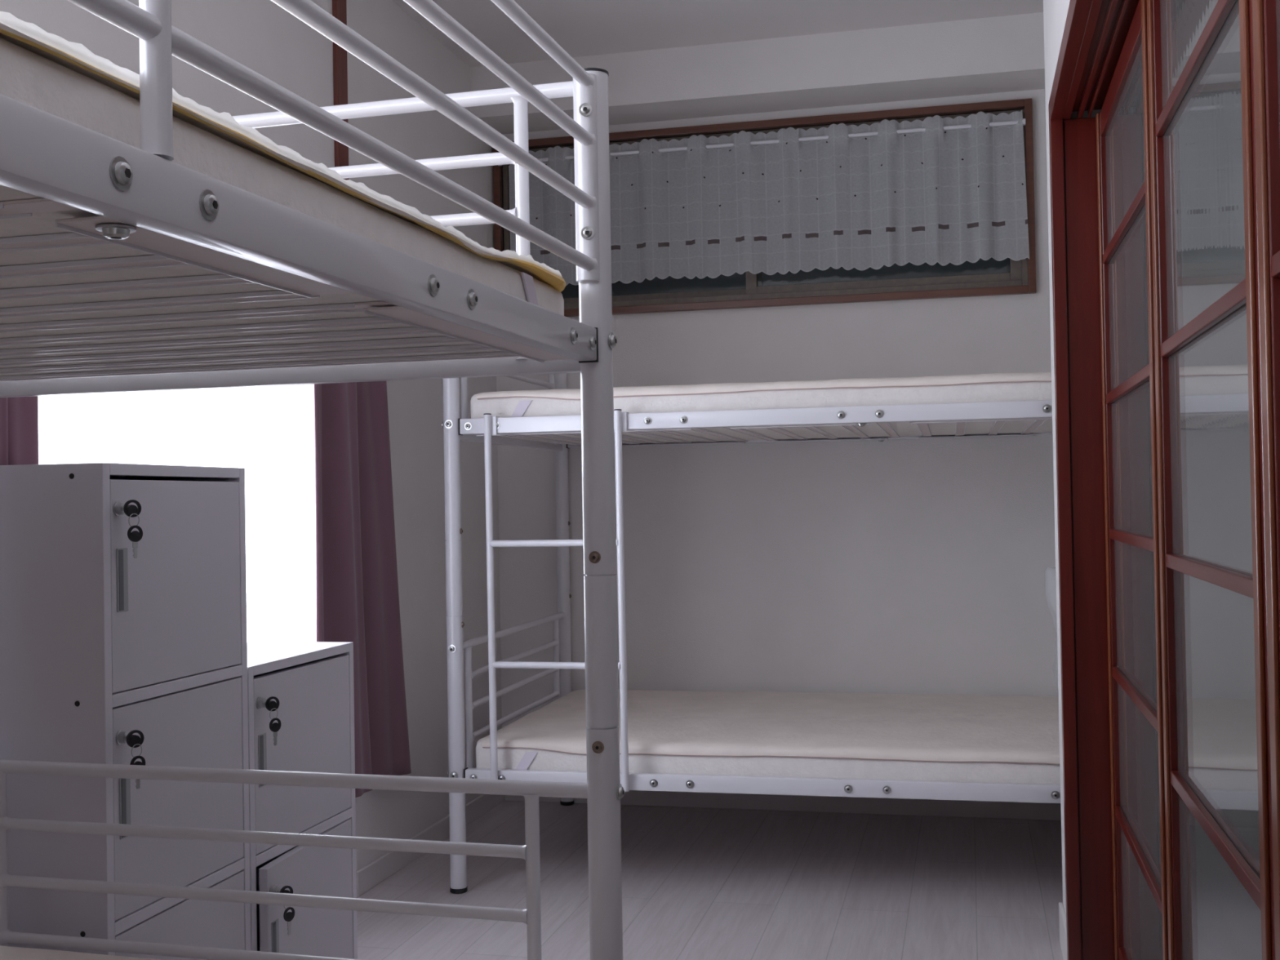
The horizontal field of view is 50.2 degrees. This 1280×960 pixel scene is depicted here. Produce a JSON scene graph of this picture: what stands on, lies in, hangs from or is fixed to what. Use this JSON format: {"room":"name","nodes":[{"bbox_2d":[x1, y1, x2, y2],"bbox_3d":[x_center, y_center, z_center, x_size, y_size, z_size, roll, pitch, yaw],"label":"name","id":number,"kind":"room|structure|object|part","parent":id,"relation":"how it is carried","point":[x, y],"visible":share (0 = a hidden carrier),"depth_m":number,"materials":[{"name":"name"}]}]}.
{"room":"dormitory","nodes":[
{"label":"dormitory","id":0,"kind":"room"},
{"bbox_2d":[0,0,502,871],"bbox_3d":[-1.195,-0.152,1.655,0.161,2.293,5.857,-1,-1,13],"label":"wall","id":1,"kind":"structure","parent":0,"point":[261,36],"depth_m":3.68,"materials":[{"name":"paint"}]},
{"bbox_2d":[332,0,348,179],"bbox_3d":[-0.714,-0.285,3.303,0.012,1.993,0.056,-1,-1,13],"label":"trim","id":2,"kind":"structure","parent":1,"relation":"attached to","point":[339,6],"depth_m":3.30,"materials":[{"name":"brown wood"}]},
{"bbox_2d":[356,794,505,897],"bbox_3d":[-0.561,0.987,3.840,0.009,0.060,1.087,-1,-1,13],"label":"baseboard","id":3,"kind":"structure","parent":1,"relation":"attached to","point":[373,873],"depth_m":3.63,"materials":[{"name":"white"}]},
{"bbox_3d":[-0.976,0.016,2.656,0.135,1.180,1.240,-1,-1,13],"label":"window","id":4,"kind":"structure","parent":1,"relation":"in","visible":0},
{"bbox_2d":[38,384,316,642],"bbox_3d":[-0.886,0.012,2.634,0.020,1.155,1.220,-1,-1,13],"label":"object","id":5,"kind":"structure","parent":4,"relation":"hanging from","point":[268,432],"depth_m":2.90,"materials":[{"name":"white fabric"}]},
{"bbox_3d":[-0.845,-0.647,2.714,0.048,0.032,1.510,-1,-1,13],"label":"rail","id":6,"kind":"object","parent":1,"relation":"attached to","visible":0},
{"bbox_2d":[0,395,38,465],"bbox_3d":[-0.970,0.048,2.083,0.035,1.360,0.169,-1,-1,13],"label":"curtain","id":7,"kind":"object","parent":6,"relation":"hanging from","point":[19,415],"visible":0.06,"depth_m":2.12,"materials":[{"name":"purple fabric"}]},
{"bbox_2d":[314,381,411,797],"bbox_3d":[-0.672,0.061,3.278,0.061,1.362,0.575,-1,-1,13],"label":"curtain","id":8,"kind":"object","parent":6,"relation":"hanging from","point":[357,583],"visible":0.71,"depth_m":3.31,"materials":[{"name":"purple fabric"}]},
{"bbox_2d":[356,800,1063,959],"bbox_3d":[0.242,0.994,1.246,3.350,0.060,5.957,-1,-1,13],"label":"floor","id":9,"kind":"structure","parent":0,"point":[699,883],"depth_m":3.33,"materials":[{"name":"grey wood"}]},
{"bbox_2d":[0,462,250,959],"bbox_3d":[-0.806,0.488,2.139,0.227,1.016,0.393,-1,-1,13],"label":"locker","id":10,"kind":"object","parent":9,"relation":"on","point":[100,643],"visible":0.91,"depth_m":1.97,"materials":[{"name":"white metal"}]},
{"bbox_3d":[-0.747,0.144,1.973,0.002,0.091,0.025,-1,-1,13],"label":"handle","id":11,"kind":"part","parent":10,"relation":"part of","materials":[{"name":"silver metal"}]},
{"bbox_3d":[-0.742,0.470,1.968,0.002,0.090,0.025,-1,-1,13],"label":"handle","id":12,"kind":"part","parent":10,"relation":"part of","materials":[{"name":"silver metal"}]},
{"bbox_2d":[123,499,142,558],"bbox_3d":[-0.730,0.070,1.956,0.028,0.084,0.026,-2,-1,39],"label":"keys","id":13,"kind":"object","parent":10,"relation":"attached to","point":[130,510],"visible":1,"depth_m":1.95,"materials":[{"name":"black metal"}]},
{"bbox_3d":[-0.720,0.098,1.950,0.002,0.027,0.008,-2,-1,38],"label":"key blade","id":14,"kind":"part","parent":13,"relation":"part of","materials":[{"name":"silver metal"}]},
{"bbox_2d":[125,729,145,789],"bbox_3d":[-0.725,0.398,1.951,0.028,0.084,0.026,-2,-1,39],"label":"keys","id":15,"kind":"object","parent":10,"relation":"attached to","point":[132,740],"visible":0.81,"depth_m":1.94,"materials":[{"name":"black metal"}]},
{"bbox_3d":[-0.715,0.426,1.945,0.002,0.027,0.008,-2,-1,38],"label":"key blade","id":16,"kind":"part","parent":15,"relation":"part of","materials":[{"name":"silver metal"}]},
{"bbox_3d":[-0.720,0.154,2.123,0.016,0.305,0.354,-1,-1,13],"label":"door","id":17,"kind":"part","parent":10,"relation":"part of","materials":[{"name":"white metal"}]},
{"bbox_3d":[-0.715,0.479,2.118,0.016,0.300,0.354,-1,-1,13],"label":"door","id":18,"kind":"part","parent":10,"relation":"part of","materials":[{"name":"white metal"}]},
{"bbox_3d":[-0.709,0.801,2.113,0.016,0.298,0.354,-1,-1,13],"label":"door","id":19,"kind":"part","parent":10,"relation":"part of","materials":[{"name":"white metal"}]},
{"bbox_2d":[247,641,357,959],"bbox_3d":[-0.699,0.660,2.525,0.247,0.679,0.407,-1,-1,13],"label":"locker","id":20,"kind":"object","parent":9,"relation":"on","point":[312,682],"visible":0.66,"depth_m":2.50,"materials":[{"name":"white metal"}]},
{"bbox_3d":[-0.649,0.482,2.352,0.002,0.089,0.025,-1,-1,13],"label":"handle","id":21,"kind":"part","parent":20,"relation":"part of","materials":[{"name":"silver metal"}]},
{"bbox_2d":[264,696,280,746],"bbox_3d":[-0.632,0.411,2.336,0.028,0.084,0.028,-2,-1,38],"label":"keys","id":22,"kind":"object","parent":20,"relation":"attached to","point":[271,705],"visible":1,"depth_m":2.33,"materials":[{"name":"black metal"}]},
{"bbox_3d":[-0.622,0.439,2.330,0.002,0.027,0.008,-2,-1,39],"label":"key blade","id":23,"kind":"part","parent":22,"relation":"part of","materials":[{"name":"silver metal"}]},
{"bbox_3d":[-0.625,0.799,2.343,0.002,0.087,0.025,-1,-1,10],"label":"handle","id":24,"kind":"part","parent":20,"relation":"part of","materials":[{"name":"silver metal"}]},
{"bbox_2d":[277,885,294,935],"bbox_3d":[-0.607,0.732,2.328,0.028,0.084,0.028,-2,-1,35],"label":"keys","id":25,"kind":"object","parent":20,"relation":"attached to","point":[288,917],"visible":0.67,"depth_m":2.32,"materials":[{"name":"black metal"}]},
{"bbox_3d":[-0.596,0.760,2.322,0.002,0.027,0.008,-2,-1,35],"label":"key blade","id":26,"kind":"part","parent":25,"relation":"part of","materials":[{"name":"silver metal"}]},
{"bbox_3d":[-0.621,0.491,2.509,0.016,0.298,0.368,-1,-1,13],"label":"door","id":27,"kind":"part","parent":20,"relation":"part of","materials":[{"name":"white metal"}]},
{"bbox_3d":[-0.605,0.808,2.502,0.016,0.290,0.368,-1,-1,10],"label":"door","id":28,"kind":"part","parent":20,"relation":"part of","materials":[{"name":"white metal"}]},
{"bbox_2d":[0,0,624,959],"bbox_3d":[-0.753,0.238,0.928,1.021,1.477,1.851,-1,-1,15],"label":"bunk bed","id":29,"kind":"object","parent":9,"relation":"on","point":[145,201],"visible":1,"depth_m":1.47,"materials":[{"name":"white metal"}]},
{"bbox_2d":[0,945,164,959],"bbox_3d":[-0.746,0.656,0.923,0.933,0.102,1.736,-1,-1,15],"label":"mattress","id":30,"kind":"object","parent":29,"relation":"on","point":[6,953],"visible":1,"depth_m":1.78,"materials":[{"name":"fabric"}]},
{"bbox_3d":[-0.288,-0.151,0.951,0.038,0.005,0.303,-1,-1,15],"label":"angle plate","id":31,"kind":"part","parent":29,"relation":"part of","materials":[{"name":"white paint"}]},
{"bbox_2d":[0,11,565,376],"bbox_3d":[-0.759,-0.198,0.937,0.942,0.097,1.744,-1,-1,15],"label":"mattress","id":32,"kind":"object","parent":29,"relation":"on","point":[41,69],"visible":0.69,"depth_m":1.05,"materials":[{"name":"fabric"}]},
{"bbox_3d":[-0.524,-0.303,1.804,0.950,0.360,0.026,-1,-1,15],"label":"panel","id":33,"kind":"part","parent":29,"relation":"part of","materials":[{"name":"white metal"}]},
{"bbox_3d":[-0.509,0.556,1.791,0.950,0.355,0.026,-1,-1,15],"label":"panel","id":34,"kind":"part","parent":29,"relation":"part of","materials":[{"name":"white metal"}]},
{"bbox_3d":[-0.296,-0.172,0.806,0.024,0.039,1.753,-1,-1,15],"label":"rail","id":35,"kind":"part","parent":29,"relation":"part of","materials":[{"name":"white metal"}]},
{"bbox_3d":[-0.274,-0.346,0.899,0.029,0.310,1.606,-1,-1,15],"label":"guard rail","id":36,"kind":"part","parent":29,"relation":"part of","materials":[{"name":"white metal"}]},
{"bbox_3d":[-0.161,-0.146,1.413,0.038,0.005,0.467,-1,-1,15],"label":"angle plate","id":37,"kind":"part","parent":29,"relation":"part of","materials":[{"name":"white paint"}]},
{"bbox_3d":[-0.047,0.233,1.667,0.040,1.460,0.040,-1,-1,15],"label":"post","id":38,"kind":"part","parent":29,"relation":"part of","materials":[{"name":"white metal"}]},
{"bbox_2d":[441,373,1060,893],"bbox_3d":[0.621,0.255,3.605,2.041,1.477,1.026,-1,-1,13],"label":"bunk bed","id":39,"kind":"object","parent":9,"relation":"on","point":[486,430],"visible":0.44,"depth_m":3.30,"materials":[{"name":"white metal"}]},
{"bbox_3d":[-0.457,0.266,3.356,0.040,1.460,0.040,-1,-1,13],"label":"post","id":40,"kind":"part","parent":39,"relation":"part of","materials":[{"name":"white metal"}]},
{"bbox_3d":[-0.358,-0.275,3.837,0.026,0.360,0.950,-1,-1,13],"label":"panel","id":41,"kind":"part","parent":39,"relation":"part of","materials":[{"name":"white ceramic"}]},
{"bbox_3d":[-0.343,0.585,3.824,0.026,0.355,0.950,-1,-1,13],"label":"panel","id":42,"kind":"part","parent":39,"relation":"part of","materials":[{"name":"white metal"}]},
{"bbox_3d":[-0.241,0.277,4.301,0.040,1.460,0.040,-1,-1,13],"label":"post","id":43,"kind":"part","parent":39,"relation":"part of","materials":[{"name":"white metal"}]},
{"bbox_3d":[-0.146,-0.117,3.325,0.544,0.005,0.038,-1,-1,13],"label":"angle plate","id":44,"kind":"part","parent":39,"relation":"part of","materials":[{"name":"white paint"}]},
{"bbox_3d":[0.054,-0.107,4.203,0.544,0.005,0.038,-1,-1,13],"label":"angle plate","id":45,"kind":"part","parent":39,"relation":"part of","materials":[{"name":"white paint"}]},
{"bbox_3d":[0.507,-0.150,3.144,1.943,0.038,0.024,-1,-1,13],"label":"rail","id":46,"kind":"part","parent":39,"relation":"part of","materials":[{"name":"white metal"}]},
{"bbox_2d":[470,372,1052,444],"bbox_3d":[0.612,-0.184,3.615,1.926,0.103,0.933,-1,-1,13],"label":"mattress","id":47,"kind":"object","parent":39,"relation":"on","point":[1033,386],"visible":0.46,"depth_m":3.24,"materials":[{"name":"fabric"}]},
{"bbox_3d":[0.522,0.707,3.131,1.943,0.038,0.024,-1,-1,13],"label":"rail","id":48,"kind":"part","parent":39,"relation":"part of","materials":[{"name":"white metal"}]},
{"bbox_2d":[475,689,1060,784],"bbox_3d":[0.627,0.673,3.602,1.926,0.103,0.933,-1,-1,13],"label":"mattress","id":49,"kind":"object","parent":39,"relation":"on","point":[927,737],"visible":0.58,"depth_m":3.34,"materials":[{"name":"fabric"}]},
{"bbox_2d":[1044,566,1057,689],"bbox_3d":[1.214,0.409,3.446,0.364,0.390,0.414,-1,-1,13],"label":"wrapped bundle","id":50,"kind":"object","parent":49,"relation":"on","point":[1050,572],"visible":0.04,"depth_m":3.46,"materials":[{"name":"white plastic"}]},
{"bbox_3d":[0.373,-0.128,3.207,0.331,0.005,0.038,-1,-1,13],"label":"angle plate","id":51,"kind":"part","parent":39,"relation":"part of","materials":[{"name":"white paint"}]},
{"bbox_3d":[0.721,-0.140,4.083,1.943,0.038,0.024,-1,-1,13],"label":"rail","id":52,"kind":"part","parent":39,"relation":"part of","materials":[{"name":"white metal"}]},
{"bbox_3d":[0.573,-0.118,4.085,0.331,0.005,0.038,-1,-1,13],"label":"angle plate","id":53,"kind":"part","parent":39,"relation":"part of","materials":[{"name":"white paint"}]},
{"bbox_3d":[0.980,-0.127,3.993,0.325,0.005,0.038,-1,-1,13],"label":"angle plate","id":54,"kind":"part","parent":39,"relation":"part of","materials":[{"name":"white paint"}]},
{"bbox_3d":[0.780,-0.137,3.114,0.325,0.005,0.038,-1,-1,13],"label":"angle plate","id":55,"kind":"part","parent":39,"relation":"part of","materials":[{"name":"white paint"}]},
{"bbox_2d":[391,0,1043,66],"bbox_3d":[0.201,-1.358,1.282,3.350,0.060,5.957,-1,-1,13],"label":"ceiling","id":56,"kind":"structure","parent":0,"point":[582,28],"depth_m":3.83,"materials":[{"name":"white paint"}]},
{"bbox_2d":[496,88,1058,728],"bbox_3d":[0.793,-0.148,4.148,2.544,2.293,0.120,-1,-1,13],"label":"wall","id":57,"kind":"structure","parent":0,"point":[917,566],"depth_m":4.14,"materials":[{"name":"paint"}]},
{"bbox_2d":[470,12,1044,133],"bbox_3d":[0.689,-1.216,4.021,2.444,0.158,0.200,-1,-1,13],"label":"beam","id":58,"kind":"structure","parent":57,"relation":"attached to","point":[1006,53],"depth_m":4.00,"materials":[{"name":"paint"}]},
{"bbox_2d":[493,97,1036,316],"bbox_3d":[0.357,-0.813,4.244,1.664,0.569,0.132,-1,-1,13],"label":"window","id":59,"kind":"structure","parent":57,"relation":"in","point":[1021,277],"depth_m":4.15,"materials":[{"name":"brown wood"}]},
{"bbox_3d":[-0.013,-0.802,4.370,0.809,0.482,0.028,-1,-1,13],"label":"sash","id":60,"kind":"part","parent":59,"relation":"part of","materials":[{"name":"brown wood"}]},
{"bbox_2d":[497,118,1025,166],"bbox_3d":[0.336,-1.028,4.172,1.620,0.018,0.019,-1,-1,13],"label":"curtain rod","id":61,"kind":"object","parent":59,"relation":"attached to","point":[1008,122],"visible":0.6,"depth_m":4.13,"materials":[{"name":"white metal"}]},
{"bbox_2d":[508,130,752,285],"bbox_3d":[-0.036,-0.835,4.257,0.776,0.447,0.022,-1,-1,13],"label":"lace curtain","id":62,"kind":"object","parent":61,"relation":"hanging from","point":[677,215],"visible":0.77,"depth_m":4.23,"materials":[{"name":"white fabric"}]},
{"bbox_2d":[746,110,1029,275],"bbox_3d":[0.728,-0.851,4.073,0.825,0.447,0.021,-1,-1,13],"label":"lace curtain","id":63,"kind":"object","parent":61,"relation":"hanging from","point":[935,194],"visible":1,"depth_m":4.07,"materials":[{"name":"white fabric"}]},
{"bbox_3d":[0.729,-0.818,4.154,0.826,0.482,0.028,-1,-1,13],"label":"sash","id":64,"kind":"part","parent":59,"relation":"part of","materials":[{"name":"brown wood"}]},
{"bbox_2d":[505,790,1061,820],"bbox_3d":[0.753,0.968,4.079,2.435,0.060,0.009,-1,-1,13],"label":"baseboard","id":65,"kind":"structure","parent":57,"relation":"attached to","point":[953,808],"depth_m":4.11,"materials":[{"name":"white"}]},
{"bbox_2d":[1043,0,1101,915],"bbox_3d":[0.918,-0.196,1.148,0.902,2.293,5.857,-1,-1,13],"label":"wall","id":66,"kind":"structure","parent":0,"point":[1055,11],"depth_m":2.82,"materials":[{"name":"paint"}]},
{"bbox_2d":[1058,902,1066,959],"bbox_3d":[0.854,0.934,2.736,0.008,0.085,0.318,-1,-1,13],"label":"baseboard","id":67,"kind":"structure","parent":66,"relation":"attached to","point":[1063,929],"depth_m":2.79,"materials":[{"name":"white"}]},
{"bbox_2d":[1048,0,1138,959],"bbox_3d":[0.531,0.108,1.208,0.131,1.700,2.880,-1,-1,13],"label":"door frame","id":68,"kind":"structure","parent":66,"relation":"in","point":[1095,32],"depth_m":2.58,"materials":[{"name":"red wood"}]},
{"bbox_2d":[1095,0,1168,959],"bbox_3d":[0.805,0.135,2.211,0.034,1.644,0.734,-1,-1,13],"label":"glazed door","id":69,"kind":"structure","parent":68,"relation":"attached to","point":[1122,122],"depth_m":2.23,"materials":[{"name":"red wood"}]},
{"bbox_3d":[0.793,-0.665,2.219,0.028,0.045,0.654,-1,-1,13],"label":"rail","id":70,"kind":"part","parent":69,"relation":"part of","materials":[{"name":"red wood"}]},
{"bbox_3d":[0.820,0.906,2.195,0.028,0.100,0.654,-1,-1,13],"label":"rail","id":71,"kind":"part","parent":69,"relation":"part of","materials":[{"name":"red wood"}]},
{"bbox_2d":[1146,0,1275,959],"bbox_3d":[0.640,0.127,1.522,0.034,1.644,0.670,-1,-1,13],"label":"glazed door","id":72,"kind":"structure","parent":68,"relation":"attached to","point":[1171,100],"depth_m":1.75,"materials":[{"name":"red wood"}]},
{"bbox_3d":[0.637,0.100,1.519,0.004,1.499,0.594,-1,-1,13],"label":"pane","id":73,"kind":"part","parent":72,"relation":"part of","materials":[{"name":"clear glass"}]},
{"bbox_2d":[1252,0,1279,959],"bbox_3d":[0.481,0.120,0.857,0.034,1.644,0.686,-1,-1,13],"label":"glazed door","id":74,"kind":"structure","parent":68,"relation":"attached to","point":[1265,13],"depth_m":1.16,"materials":[{"name":"red wood"}]},
{"bbox_2d":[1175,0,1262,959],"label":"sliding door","id":75,"kind":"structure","parent":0,"point":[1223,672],"depth_m":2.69,"materials":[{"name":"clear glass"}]},
{"label":"outside","id":76,"kind":"structure","parent":0,"visible":0},
{"bbox_2d":[560,257,1009,298],"bbox_3d":[0.792,-0.794,4.413,2.544,1.193,0.380,-1,-1,13],"label":"window","id":77,"kind":"structure","parent":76,"point":[669,284],"depth_m":4.61,"materials":[{"name":"grey"}]}
]}

